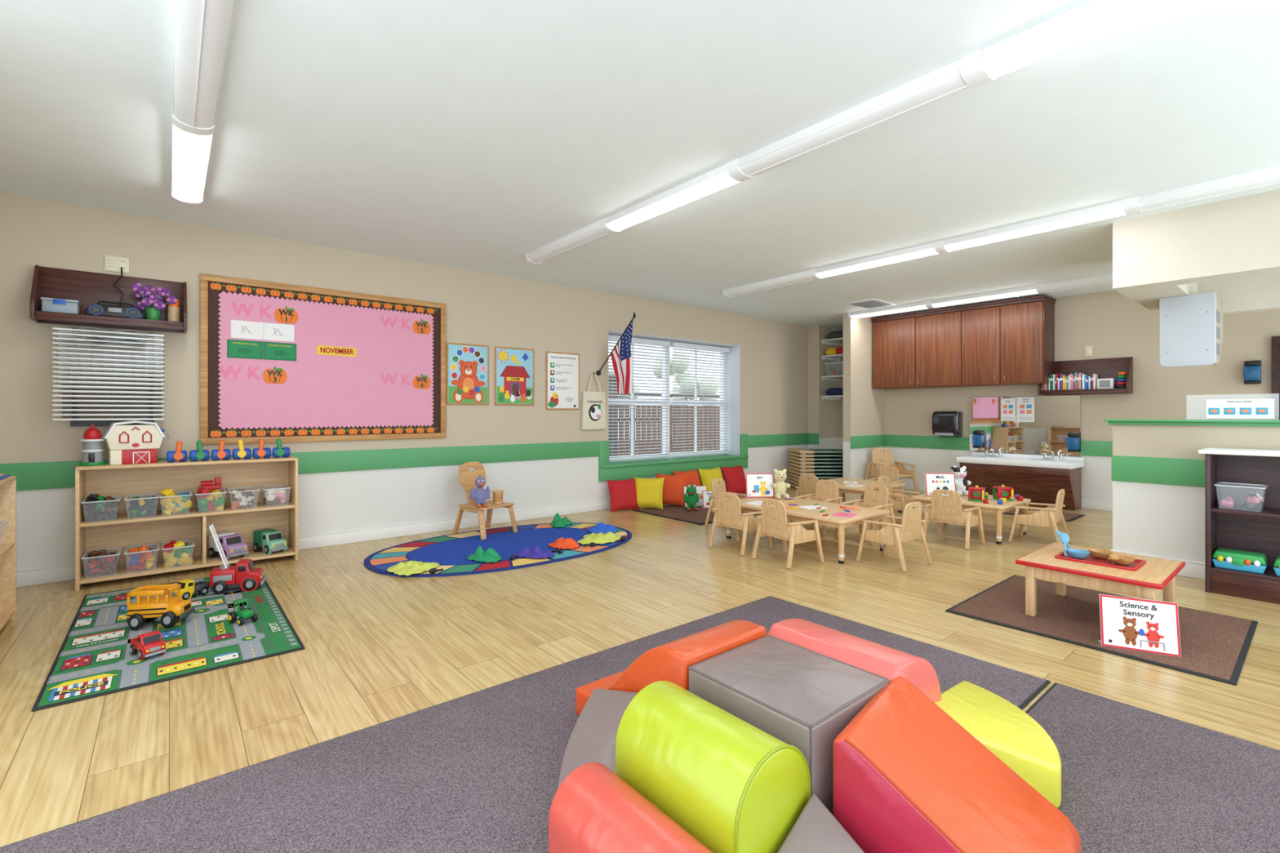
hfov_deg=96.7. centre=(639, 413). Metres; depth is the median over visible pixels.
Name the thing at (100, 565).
toy piece
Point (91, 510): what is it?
toy piece
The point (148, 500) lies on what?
toy piece
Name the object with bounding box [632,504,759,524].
entrance mat
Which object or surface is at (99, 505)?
toy piece
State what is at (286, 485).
storage bin
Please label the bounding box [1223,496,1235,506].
toy piece
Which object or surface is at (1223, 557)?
toy
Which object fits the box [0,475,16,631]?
shelf
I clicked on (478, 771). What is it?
mat
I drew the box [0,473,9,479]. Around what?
puzzle
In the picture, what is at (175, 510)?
toy piece
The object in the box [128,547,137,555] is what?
toy piece
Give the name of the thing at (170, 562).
toy piece
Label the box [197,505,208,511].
toy piece
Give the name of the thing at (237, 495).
toy piece
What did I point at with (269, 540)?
toy truck
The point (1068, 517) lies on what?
entrance mat
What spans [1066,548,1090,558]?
bowl
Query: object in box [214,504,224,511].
toy piece
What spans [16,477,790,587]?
baseboard
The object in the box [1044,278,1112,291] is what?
diffuser
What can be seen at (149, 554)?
toy piece
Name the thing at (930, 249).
ceiling light
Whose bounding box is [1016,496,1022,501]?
block
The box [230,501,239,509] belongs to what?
toy piece
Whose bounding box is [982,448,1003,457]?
faucet
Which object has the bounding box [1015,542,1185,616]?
table
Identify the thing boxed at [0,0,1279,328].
ceiling
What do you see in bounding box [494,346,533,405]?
poster
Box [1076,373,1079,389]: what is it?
picture book
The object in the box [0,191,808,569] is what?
wall
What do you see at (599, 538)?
scarf
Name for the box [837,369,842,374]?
ball
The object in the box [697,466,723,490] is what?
cushion
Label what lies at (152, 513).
toy piece
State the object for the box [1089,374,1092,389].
picture book
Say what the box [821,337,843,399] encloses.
shelving
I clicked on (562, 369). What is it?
poster
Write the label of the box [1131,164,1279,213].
ceiling light
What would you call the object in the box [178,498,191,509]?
toy piece
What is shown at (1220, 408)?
sign holder
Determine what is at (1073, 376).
picture book
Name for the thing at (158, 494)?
storage bin
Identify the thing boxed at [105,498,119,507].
toy piece
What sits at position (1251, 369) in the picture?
soap dispenser
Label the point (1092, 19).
ceiling light
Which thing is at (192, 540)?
storage bin
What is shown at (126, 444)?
barn
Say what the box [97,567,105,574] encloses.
toy piece
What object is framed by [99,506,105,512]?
toy piece
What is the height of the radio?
0.387 m
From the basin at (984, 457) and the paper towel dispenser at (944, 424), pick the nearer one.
the basin at (984, 457)
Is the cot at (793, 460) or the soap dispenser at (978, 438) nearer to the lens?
the soap dispenser at (978, 438)
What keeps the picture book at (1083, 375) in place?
on the wall shelf at (1105, 368)
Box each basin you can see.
[970,456,1004,458]
[1028,458,1067,462]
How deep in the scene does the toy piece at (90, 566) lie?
3.77 m
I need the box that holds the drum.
[491,489,504,503]
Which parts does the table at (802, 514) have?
leg, leg, leg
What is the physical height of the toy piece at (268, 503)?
0.059 m
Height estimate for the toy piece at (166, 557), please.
0.067 m
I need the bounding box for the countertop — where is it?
[955,452,1084,469]
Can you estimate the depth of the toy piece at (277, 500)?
4.44 m
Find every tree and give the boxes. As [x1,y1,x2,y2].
[608,366,639,410]
[652,351,718,405]
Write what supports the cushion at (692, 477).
on the floor
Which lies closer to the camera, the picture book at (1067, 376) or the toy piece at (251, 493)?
the toy piece at (251, 493)
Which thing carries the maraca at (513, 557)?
on the oval rug at (451, 552)
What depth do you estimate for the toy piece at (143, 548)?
3.94 m
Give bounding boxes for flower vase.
[130,282,177,319]
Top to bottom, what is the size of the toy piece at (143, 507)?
0.068 m
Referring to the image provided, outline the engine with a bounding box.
[199,477,221,489]
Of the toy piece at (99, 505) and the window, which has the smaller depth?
the toy piece at (99, 505)
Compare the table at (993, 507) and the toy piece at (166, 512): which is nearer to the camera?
the toy piece at (166, 512)
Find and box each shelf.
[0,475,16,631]
[30,265,186,333]
[75,455,297,591]
[1038,356,1133,395]
[1198,447,1279,604]
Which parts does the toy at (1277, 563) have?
carton lid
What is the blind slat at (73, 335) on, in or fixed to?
attached to the window blind at (105, 381)
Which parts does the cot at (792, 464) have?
cot rail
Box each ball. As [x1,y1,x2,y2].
[828,366,834,372]
[833,369,838,375]
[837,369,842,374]
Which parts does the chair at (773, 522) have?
leg, backrest, seat, rail, leg, leg, armrest, panel, leg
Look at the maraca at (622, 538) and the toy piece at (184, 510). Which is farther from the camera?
the maraca at (622, 538)
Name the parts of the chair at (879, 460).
leg, panel, armrest, backrest, rail, armrest, panel, seat, leg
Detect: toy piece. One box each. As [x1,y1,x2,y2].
[84,496,98,506]
[84,511,99,522]
[85,506,98,515]
[86,563,97,572]
[87,493,99,497]
[87,558,99,564]
[88,502,97,508]
[88,550,98,560]
[89,568,100,577]
[93,511,110,519]
[94,502,106,510]
[95,563,106,569]
[96,496,106,503]
[96,549,107,559]
[97,556,109,565]
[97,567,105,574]
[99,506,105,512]
[103,506,115,514]
[103,555,115,564]
[103,567,115,573]
[105,495,114,500]
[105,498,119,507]
[105,560,117,570]
[108,511,118,519]
[108,551,117,559]
[128,499,139,506]
[128,505,138,511]
[128,509,139,518]
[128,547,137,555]
[128,564,137,571]
[129,559,138,564]
[130,554,139,559]
[137,502,147,511]
[137,509,147,516]
[137,545,149,553]
[137,552,146,559]
[137,559,146,564]
[137,563,146,569]
[138,499,146,506]
[144,498,152,503]
[144,502,156,512]
[144,555,155,562]
[145,510,156,516]
[145,551,154,559]
[145,561,154,568]
[159,497,174,506]
[160,488,175,499]
[161,502,175,511]
[162,507,173,515]
[162,540,176,553]
[162,550,174,556]
[162,554,174,560]
[162,557,177,567]
[171,506,180,514]
[172,496,182,503]
[172,502,179,509]
[173,541,185,551]
[173,549,182,557]
[177,491,191,498]
[177,555,193,565]
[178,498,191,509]
[178,507,187,513]
[180,494,187,502]
[180,551,189,557]
[182,546,192,554]
[195,487,210,497]
[195,497,209,509]
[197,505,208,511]
[198,495,206,501]
[206,493,213,501]
[206,502,216,511]
[211,489,222,500]
[211,497,226,508]
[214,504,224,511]
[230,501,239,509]
[231,489,242,501]
[231,497,241,504]
[238,495,248,502]
[239,500,247,507]
[240,489,249,498]
[246,491,253,496]
[246,496,253,503]
[246,500,253,506]
[265,499,273,506]
[266,488,275,495]
[266,494,275,501]
[273,497,280,503]
[276,493,286,499]
[278,488,285,493]
[1220,499,1233,507]
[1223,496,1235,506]
[1244,502,1256,509]
[1245,496,1261,503]
[1246,493,1262,503]
[1250,492,1263,502]
[1253,502,1262,509]
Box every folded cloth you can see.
[825,347,837,355]
[826,330,843,338]
[826,387,843,395]
[835,346,843,354]
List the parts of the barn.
roof trim, window trim, barn door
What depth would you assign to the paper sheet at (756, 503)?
5.15 m
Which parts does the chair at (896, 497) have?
backrest, rail, panel, armrest, panel, leg, armrest, leg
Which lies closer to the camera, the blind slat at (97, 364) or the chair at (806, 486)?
the blind slat at (97, 364)
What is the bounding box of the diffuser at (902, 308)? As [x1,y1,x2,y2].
[850,305,927,318]
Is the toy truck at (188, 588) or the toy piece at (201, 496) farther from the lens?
the toy piece at (201, 496)
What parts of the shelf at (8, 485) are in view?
panel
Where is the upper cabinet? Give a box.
[871,294,1056,389]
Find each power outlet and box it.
[104,254,128,273]
[489,487,501,498]
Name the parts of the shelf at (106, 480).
panel, panel, panel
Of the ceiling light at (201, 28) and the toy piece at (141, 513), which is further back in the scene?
the toy piece at (141, 513)
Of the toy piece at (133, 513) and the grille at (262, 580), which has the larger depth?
the toy piece at (133, 513)
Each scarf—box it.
[386,560,439,575]
[466,546,502,562]
[513,545,554,559]
[548,537,579,549]
[550,513,573,527]
[577,531,621,544]
[587,522,617,533]
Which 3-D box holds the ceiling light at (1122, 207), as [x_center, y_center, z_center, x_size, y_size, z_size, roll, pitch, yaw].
[2.972,-1.409,4.362,0.162,0.083,1.240,0,0,-40]
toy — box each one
[166,438,289,462]
[1212,547,1267,573]
[1273,555,1279,576]
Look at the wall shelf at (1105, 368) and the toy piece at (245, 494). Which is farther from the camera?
the wall shelf at (1105, 368)
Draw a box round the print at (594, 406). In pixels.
[587,400,602,421]
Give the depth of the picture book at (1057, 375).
6.94 m
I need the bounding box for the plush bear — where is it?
[771,468,790,499]
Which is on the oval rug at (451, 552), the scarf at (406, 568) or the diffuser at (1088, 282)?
the scarf at (406, 568)
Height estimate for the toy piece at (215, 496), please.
0.098 m
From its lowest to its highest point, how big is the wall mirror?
0.750 m
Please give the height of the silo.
0.280 m
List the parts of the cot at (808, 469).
cot rail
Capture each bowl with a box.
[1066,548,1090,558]
[1088,548,1112,558]
[1108,554,1135,564]
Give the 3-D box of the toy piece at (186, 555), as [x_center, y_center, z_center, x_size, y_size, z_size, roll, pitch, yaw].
[-3.275,1.021,4.099,0.052,0.060,0.068,0,0,-42]
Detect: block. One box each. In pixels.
[548,762,713,852]
[556,688,637,790]
[575,619,766,715]
[615,680,810,852]
[688,635,889,815]
[766,618,941,702]
[777,794,864,852]
[833,675,1081,852]
[934,680,1061,808]
[982,498,989,503]
[997,499,1003,504]
[1000,497,1006,502]
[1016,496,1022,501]
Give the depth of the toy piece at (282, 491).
4.47 m
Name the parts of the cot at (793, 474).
cot rail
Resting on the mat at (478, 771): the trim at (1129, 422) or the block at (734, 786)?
the block at (734, 786)
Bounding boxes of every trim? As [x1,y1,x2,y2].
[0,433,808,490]
[608,330,739,455]
[808,433,1112,457]
[1103,419,1279,426]
[1111,455,1204,487]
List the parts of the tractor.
seat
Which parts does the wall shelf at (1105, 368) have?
panel, panel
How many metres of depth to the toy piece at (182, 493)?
4.19 m
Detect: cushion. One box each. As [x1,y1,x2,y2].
[606,478,639,511]
[633,476,664,509]
[656,473,687,506]
[673,469,701,486]
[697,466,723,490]
[721,465,746,493]
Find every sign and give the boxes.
[701,490,711,508]
[745,473,774,497]
[923,472,955,496]
[1097,594,1181,657]
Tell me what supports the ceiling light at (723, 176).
attached to the ceiling
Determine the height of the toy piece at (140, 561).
0.049 m
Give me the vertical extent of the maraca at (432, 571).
0.036 m
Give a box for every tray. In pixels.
[934,432,954,435]
[1054,551,1146,571]
[1212,558,1267,573]
[1273,566,1279,576]
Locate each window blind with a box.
[52,327,164,426]
[608,334,670,460]
[671,342,729,456]
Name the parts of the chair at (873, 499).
leg, armrest, panel, leg, rail, leg, backrest, armrest, panel, leg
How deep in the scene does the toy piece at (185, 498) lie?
4.08 m
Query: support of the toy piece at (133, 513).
in the storage bin at (158, 494)
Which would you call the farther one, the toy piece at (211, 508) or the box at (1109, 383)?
the box at (1109, 383)
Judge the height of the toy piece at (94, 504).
0.044 m
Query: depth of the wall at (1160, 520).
4.09 m
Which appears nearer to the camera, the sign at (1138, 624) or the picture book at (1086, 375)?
the sign at (1138, 624)
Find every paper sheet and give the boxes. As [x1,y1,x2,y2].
[744,501,762,505]
[784,505,797,510]
[798,505,828,509]
[831,511,857,517]
[839,506,861,511]
[844,480,857,484]
[845,484,863,487]
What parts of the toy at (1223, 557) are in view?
carton lid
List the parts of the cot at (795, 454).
cot rail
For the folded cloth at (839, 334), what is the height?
0.125 m
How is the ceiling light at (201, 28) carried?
attached to the ceiling
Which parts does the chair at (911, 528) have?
leg, panel, armrest, leg, leg, armrest, rail, seat, backrest, panel, leg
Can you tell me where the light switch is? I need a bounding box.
[1084,346,1092,356]
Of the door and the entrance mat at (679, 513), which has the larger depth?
the entrance mat at (679, 513)
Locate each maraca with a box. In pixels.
[428,568,443,573]
[510,555,515,559]
[551,549,563,553]
[582,542,595,546]
[618,536,625,542]
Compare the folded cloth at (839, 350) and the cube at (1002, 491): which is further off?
the folded cloth at (839, 350)
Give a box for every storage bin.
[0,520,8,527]
[80,495,122,503]
[80,546,122,559]
[124,493,159,500]
[124,542,159,554]
[158,490,192,497]
[161,538,195,550]
[194,488,226,495]
[226,486,260,493]
[259,484,291,490]
[824,361,843,365]
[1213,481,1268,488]
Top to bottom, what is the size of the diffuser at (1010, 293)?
0.034 m
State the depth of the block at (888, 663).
1.78 m
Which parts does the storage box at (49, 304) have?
lid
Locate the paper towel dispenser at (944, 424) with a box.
[932,411,962,436]
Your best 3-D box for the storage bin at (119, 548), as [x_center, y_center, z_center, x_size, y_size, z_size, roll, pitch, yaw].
[-3.652,1.016,3.871,0.189,0.144,0.274,0,0,-40]
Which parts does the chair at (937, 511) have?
leg, leg, backrest, seat, rail, leg, armrest, panel, leg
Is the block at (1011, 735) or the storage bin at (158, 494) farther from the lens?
the storage bin at (158, 494)
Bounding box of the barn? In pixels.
[102,420,169,465]
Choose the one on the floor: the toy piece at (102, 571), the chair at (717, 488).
the chair at (717, 488)
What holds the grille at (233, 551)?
attached to the toy truck at (232, 544)
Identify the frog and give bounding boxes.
[684,484,698,511]
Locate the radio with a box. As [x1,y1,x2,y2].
[84,266,145,319]
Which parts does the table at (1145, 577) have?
leg, leg, leg, leg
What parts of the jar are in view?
lid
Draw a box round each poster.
[446,342,488,404]
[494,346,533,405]
[546,351,579,409]
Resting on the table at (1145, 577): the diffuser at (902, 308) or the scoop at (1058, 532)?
the scoop at (1058, 532)
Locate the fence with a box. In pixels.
[617,405,719,455]
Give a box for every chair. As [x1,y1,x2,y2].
[452,461,517,539]
[704,478,756,533]
[707,492,773,555]
[751,498,824,568]
[790,479,847,535]
[795,474,839,498]
[834,484,895,545]
[856,501,932,571]
[860,466,904,502]
[865,447,919,494]
[877,475,924,523]
[920,488,985,550]
[1008,488,1071,543]
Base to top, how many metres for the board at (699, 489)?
0.236 m
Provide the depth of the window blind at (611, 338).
7.47 m
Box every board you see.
[200,273,445,444]
[683,485,706,506]
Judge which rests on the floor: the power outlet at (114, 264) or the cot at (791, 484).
the cot at (791, 484)
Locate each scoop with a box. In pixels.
[1056,530,1071,548]
[1058,533,1069,556]
[1107,556,1119,560]
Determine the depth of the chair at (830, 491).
5.67 m
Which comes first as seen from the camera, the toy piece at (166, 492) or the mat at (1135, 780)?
the mat at (1135, 780)
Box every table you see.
[726,494,889,564]
[824,477,905,512]
[911,493,1031,544]
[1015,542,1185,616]
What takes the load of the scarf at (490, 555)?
on the oval rug at (451, 552)
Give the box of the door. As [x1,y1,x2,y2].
[1271,336,1279,420]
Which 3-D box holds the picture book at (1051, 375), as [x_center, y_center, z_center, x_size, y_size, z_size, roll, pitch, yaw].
[5.104,-0.382,7.019,0.153,0.193,0.015,0,0,-40]
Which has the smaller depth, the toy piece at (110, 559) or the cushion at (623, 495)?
the toy piece at (110, 559)
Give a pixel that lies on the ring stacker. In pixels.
(1121, 384)
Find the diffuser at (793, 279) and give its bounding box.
[725,275,811,296]
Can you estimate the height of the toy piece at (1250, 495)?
0.078 m
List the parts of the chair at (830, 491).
armrest, panel, rail, leg, backrest, armrest, panel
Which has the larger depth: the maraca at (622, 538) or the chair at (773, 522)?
the maraca at (622, 538)
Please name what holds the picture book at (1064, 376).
on the wall shelf at (1105, 368)
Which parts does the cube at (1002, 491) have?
corner post, corner post, panel, panel, corner post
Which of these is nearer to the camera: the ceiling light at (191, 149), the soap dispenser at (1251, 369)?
the ceiling light at (191, 149)
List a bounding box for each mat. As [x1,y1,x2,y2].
[0,595,1050,852]
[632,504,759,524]
[945,574,1257,685]
[1002,508,1084,521]
[1025,682,1279,852]
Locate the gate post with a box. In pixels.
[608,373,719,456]
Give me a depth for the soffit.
4.06 m
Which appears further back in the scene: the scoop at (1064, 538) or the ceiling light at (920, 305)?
the ceiling light at (920, 305)
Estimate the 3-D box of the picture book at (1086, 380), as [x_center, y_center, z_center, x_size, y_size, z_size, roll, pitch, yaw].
[5.322,-0.359,6.756,0.153,0.146,0.020,0,0,-40]
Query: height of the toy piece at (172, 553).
0.054 m
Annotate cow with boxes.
[950,466,971,496]
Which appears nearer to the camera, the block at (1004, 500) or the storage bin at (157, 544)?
the storage bin at (157, 544)
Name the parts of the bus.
roof frame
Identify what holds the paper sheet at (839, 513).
on the table at (802, 514)
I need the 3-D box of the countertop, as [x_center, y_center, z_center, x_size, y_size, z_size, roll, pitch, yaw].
[4.763,0.588,7.191,0.535,0.115,1.250,0,0,-40]
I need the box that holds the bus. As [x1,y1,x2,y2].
[125,583,195,630]
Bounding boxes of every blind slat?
[52,327,164,339]
[52,332,164,344]
[52,337,164,348]
[52,342,164,352]
[52,346,164,356]
[52,351,164,360]
[52,355,164,364]
[52,360,164,368]
[52,365,164,373]
[52,370,164,377]
[52,375,164,382]
[52,380,164,386]
[52,385,164,390]
[52,390,164,394]
[52,394,164,398]
[52,399,164,402]
[52,404,164,406]
[52,408,164,411]
[52,413,164,415]
[52,417,164,420]
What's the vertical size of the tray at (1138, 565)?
0.014 m
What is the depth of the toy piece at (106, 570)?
3.83 m
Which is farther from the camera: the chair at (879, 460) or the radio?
the chair at (879, 460)
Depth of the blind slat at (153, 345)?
3.93 m
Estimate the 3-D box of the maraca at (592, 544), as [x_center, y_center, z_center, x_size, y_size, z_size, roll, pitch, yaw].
[-0.430,1.117,4.846,0.113,0.036,0.040,0,0,-17]
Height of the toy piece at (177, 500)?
0.065 m
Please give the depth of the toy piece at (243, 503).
4.30 m
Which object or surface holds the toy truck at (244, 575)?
on the rug at (94, 659)
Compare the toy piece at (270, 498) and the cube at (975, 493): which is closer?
the toy piece at (270, 498)
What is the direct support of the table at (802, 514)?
on the floor
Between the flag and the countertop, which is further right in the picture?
the countertop
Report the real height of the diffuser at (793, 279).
0.034 m
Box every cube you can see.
[968,485,985,502]
[992,484,1013,501]
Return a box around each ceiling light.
[171,110,214,204]
[172,0,233,132]
[525,218,615,264]
[602,160,746,232]
[722,269,816,297]
[732,53,983,179]
[812,240,943,279]
[848,301,932,319]
[928,284,1042,307]
[938,198,1134,253]
[970,0,1186,84]
[1040,273,1112,293]
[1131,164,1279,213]
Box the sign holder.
[1205,399,1274,418]
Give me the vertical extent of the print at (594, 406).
0.248 m
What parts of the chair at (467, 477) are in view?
leg, rail, backrest, leg, seat, leg, leg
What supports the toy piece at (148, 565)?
in the storage bin at (157, 544)
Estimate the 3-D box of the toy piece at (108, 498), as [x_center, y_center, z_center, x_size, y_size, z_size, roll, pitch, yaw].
[-3.584,0.577,3.849,0.038,0.042,0.055,0,0,-26]
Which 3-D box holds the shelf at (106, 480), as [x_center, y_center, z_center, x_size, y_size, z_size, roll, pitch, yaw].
[-3.279,0.750,4.212,1.250,0.800,0.350,0,0,-40]
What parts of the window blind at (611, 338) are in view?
head rail, rail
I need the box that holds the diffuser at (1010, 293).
[932,289,1037,307]
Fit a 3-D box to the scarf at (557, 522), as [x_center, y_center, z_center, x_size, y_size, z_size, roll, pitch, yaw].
[-0.825,1.074,5.782,0.235,0.120,0.259,0,0,24]
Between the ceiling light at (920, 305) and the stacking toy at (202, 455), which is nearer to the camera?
the stacking toy at (202, 455)
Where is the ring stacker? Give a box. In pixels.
[1115,371,1127,388]
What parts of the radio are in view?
handle, power cord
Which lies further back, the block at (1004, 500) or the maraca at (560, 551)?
the block at (1004, 500)
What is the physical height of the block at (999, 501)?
0.040 m
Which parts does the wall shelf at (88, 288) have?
panel, panel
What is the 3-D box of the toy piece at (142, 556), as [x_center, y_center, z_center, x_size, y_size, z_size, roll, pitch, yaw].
[-3.453,0.986,3.957,0.063,0.068,0.065,0,0,30]
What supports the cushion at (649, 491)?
on the entrance mat at (679, 513)
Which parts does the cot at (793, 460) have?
cot rail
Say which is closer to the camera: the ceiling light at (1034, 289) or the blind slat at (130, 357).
the blind slat at (130, 357)
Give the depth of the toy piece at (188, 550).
4.09 m
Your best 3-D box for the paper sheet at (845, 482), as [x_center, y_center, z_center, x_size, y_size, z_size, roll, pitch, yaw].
[2.487,0.813,6.724,0.150,0.004,0.200,0,0,20]
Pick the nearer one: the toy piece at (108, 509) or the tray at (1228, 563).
the tray at (1228, 563)
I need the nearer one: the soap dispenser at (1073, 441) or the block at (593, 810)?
the block at (593, 810)
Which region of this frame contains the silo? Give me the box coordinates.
[79,423,106,466]
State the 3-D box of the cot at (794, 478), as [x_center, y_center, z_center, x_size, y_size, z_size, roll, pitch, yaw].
[2.780,1.016,8.756,0.840,0.052,0.624,0,0,-2]
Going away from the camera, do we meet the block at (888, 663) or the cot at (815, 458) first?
the block at (888, 663)
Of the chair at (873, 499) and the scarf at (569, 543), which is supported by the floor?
the chair at (873, 499)
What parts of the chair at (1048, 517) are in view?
leg, leg, panel, armrest, panel, armrest, leg, rail, backrest, leg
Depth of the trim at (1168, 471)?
4.12 m
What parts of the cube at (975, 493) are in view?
corner post, panel, panel, corner post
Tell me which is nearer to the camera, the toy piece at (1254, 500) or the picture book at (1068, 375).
the toy piece at (1254, 500)
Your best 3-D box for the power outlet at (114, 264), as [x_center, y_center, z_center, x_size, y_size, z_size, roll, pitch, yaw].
[-3.748,-1.070,4.081,0.130,0.110,0.012,0,0,-40]
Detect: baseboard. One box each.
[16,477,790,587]
[902,481,1112,511]
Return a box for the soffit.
[1112,189,1279,315]
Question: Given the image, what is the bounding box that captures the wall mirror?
[968,395,1080,456]
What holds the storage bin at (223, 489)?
on the shelf at (106, 480)
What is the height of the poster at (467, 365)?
0.615 m
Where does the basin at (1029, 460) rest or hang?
in the sink cabinet at (1037, 478)
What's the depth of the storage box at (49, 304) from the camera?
3.78 m
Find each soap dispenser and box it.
[972,430,984,448]
[1066,431,1080,452]
[1243,360,1261,384]
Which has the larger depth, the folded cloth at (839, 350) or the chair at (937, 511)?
the folded cloth at (839, 350)
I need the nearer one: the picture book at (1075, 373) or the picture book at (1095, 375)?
the picture book at (1095, 375)
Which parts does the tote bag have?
handle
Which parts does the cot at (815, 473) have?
cot rail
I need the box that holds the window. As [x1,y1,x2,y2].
[608,334,726,462]
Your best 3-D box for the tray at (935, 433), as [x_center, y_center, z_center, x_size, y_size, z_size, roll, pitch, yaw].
[4.257,0.290,7.953,0.102,0.040,0.240,0,0,-40]
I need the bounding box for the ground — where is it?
[617,439,635,455]
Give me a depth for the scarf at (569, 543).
4.80 m
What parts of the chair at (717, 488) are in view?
leg, panel, backrest, armrest, armrest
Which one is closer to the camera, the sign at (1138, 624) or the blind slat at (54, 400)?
the sign at (1138, 624)
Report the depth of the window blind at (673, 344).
8.16 m
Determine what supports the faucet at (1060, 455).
on the countertop
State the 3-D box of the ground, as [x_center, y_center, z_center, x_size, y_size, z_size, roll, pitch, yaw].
[-2.097,1.200,15.098,16.000,0.100,14.050,0,0,-40]
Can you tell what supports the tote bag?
hanging from the wall at (491, 310)
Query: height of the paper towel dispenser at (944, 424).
0.357 m
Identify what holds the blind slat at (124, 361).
attached to the window blind at (105, 381)
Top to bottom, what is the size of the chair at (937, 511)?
0.485 m
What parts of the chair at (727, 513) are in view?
leg, backrest, rail, seat, leg, leg, armrest, panel, leg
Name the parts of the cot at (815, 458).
cot rail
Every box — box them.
[40,297,80,314]
[1097,377,1115,388]
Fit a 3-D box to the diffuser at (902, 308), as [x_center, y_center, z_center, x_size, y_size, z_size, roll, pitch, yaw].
[3.419,-1.388,7.825,0.150,0.034,1.090,0,0,-40]
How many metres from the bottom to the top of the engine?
0.085 m
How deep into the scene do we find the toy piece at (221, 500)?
4.20 m
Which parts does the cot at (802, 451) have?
cot rail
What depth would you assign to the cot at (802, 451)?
8.65 m
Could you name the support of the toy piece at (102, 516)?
in the storage bin at (120, 496)
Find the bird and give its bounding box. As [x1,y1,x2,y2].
[470,475,489,507]
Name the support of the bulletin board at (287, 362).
attached to the wall at (491, 310)
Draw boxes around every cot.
[787,448,843,454]
[787,452,843,457]
[787,455,843,462]
[787,458,843,465]
[787,462,843,469]
[787,465,843,472]
[787,469,843,475]
[787,472,843,479]
[787,475,832,482]
[787,479,799,485]
[787,482,799,487]
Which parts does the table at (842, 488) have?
leg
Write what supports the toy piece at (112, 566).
in the storage bin at (119, 548)
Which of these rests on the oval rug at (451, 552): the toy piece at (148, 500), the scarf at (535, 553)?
the scarf at (535, 553)
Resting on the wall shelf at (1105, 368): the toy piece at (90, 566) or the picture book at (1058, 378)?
the picture book at (1058, 378)
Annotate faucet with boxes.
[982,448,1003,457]
[1040,450,1064,460]
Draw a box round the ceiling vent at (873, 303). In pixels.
[846,297,896,309]
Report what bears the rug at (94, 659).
on the floor
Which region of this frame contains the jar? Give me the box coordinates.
[167,299,179,321]
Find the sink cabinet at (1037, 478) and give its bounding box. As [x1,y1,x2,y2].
[955,448,1084,510]
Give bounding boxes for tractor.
[227,598,257,626]
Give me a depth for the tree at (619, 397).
15.20 m
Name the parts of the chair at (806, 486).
rail, backrest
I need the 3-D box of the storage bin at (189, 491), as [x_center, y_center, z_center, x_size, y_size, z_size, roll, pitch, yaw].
[-3.355,0.649,4.116,0.184,0.138,0.274,0,0,-40]
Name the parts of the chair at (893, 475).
backrest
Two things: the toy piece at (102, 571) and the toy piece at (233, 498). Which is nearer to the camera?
the toy piece at (102, 571)
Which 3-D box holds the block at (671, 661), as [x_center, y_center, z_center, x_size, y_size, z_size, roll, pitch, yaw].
[0.093,0.931,2.046,0.390,0.410,0.600,0,0,-40]
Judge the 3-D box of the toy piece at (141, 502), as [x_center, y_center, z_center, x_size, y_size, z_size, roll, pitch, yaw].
[-3.454,0.618,3.953,0.047,0.054,0.061,0,0,-43]
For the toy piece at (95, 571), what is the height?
0.065 m
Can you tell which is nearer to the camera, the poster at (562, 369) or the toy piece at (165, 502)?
the toy piece at (165, 502)
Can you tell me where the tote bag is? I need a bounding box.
[581,373,606,430]
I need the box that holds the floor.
[0,485,1279,847]
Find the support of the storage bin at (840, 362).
on the shelving at (837, 341)
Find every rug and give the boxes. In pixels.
[31,577,305,711]
[363,522,631,577]
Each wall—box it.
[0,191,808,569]
[808,313,884,479]
[884,289,1279,501]
[1110,424,1279,579]
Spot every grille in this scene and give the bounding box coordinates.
[144,645,165,657]
[229,546,248,557]
[260,571,266,585]
[271,542,288,551]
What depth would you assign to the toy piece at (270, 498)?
4.41 m
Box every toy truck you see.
[128,630,165,660]
[168,578,209,599]
[208,524,266,594]
[208,530,248,560]
[253,528,288,555]
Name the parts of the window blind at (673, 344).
head rail, rail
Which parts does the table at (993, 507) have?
leg, leg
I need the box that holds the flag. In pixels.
[595,311,635,394]
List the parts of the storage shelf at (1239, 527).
panel, panel, panel, panel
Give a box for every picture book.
[1049,374,1051,390]
[1051,374,1053,390]
[1053,373,1056,390]
[1056,373,1061,390]
[1057,377,1059,390]
[1059,374,1061,390]
[1060,373,1066,390]
[1062,375,1067,390]
[1064,377,1066,389]
[1066,376,1068,389]
[1068,374,1070,389]
[1070,373,1075,389]
[1071,374,1075,389]
[1073,376,1075,389]
[1075,373,1079,389]
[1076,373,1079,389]
[1078,373,1084,389]
[1082,374,1084,389]
[1084,374,1089,389]
[1085,377,1088,389]
[1088,376,1090,389]
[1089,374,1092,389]
[1093,373,1097,389]

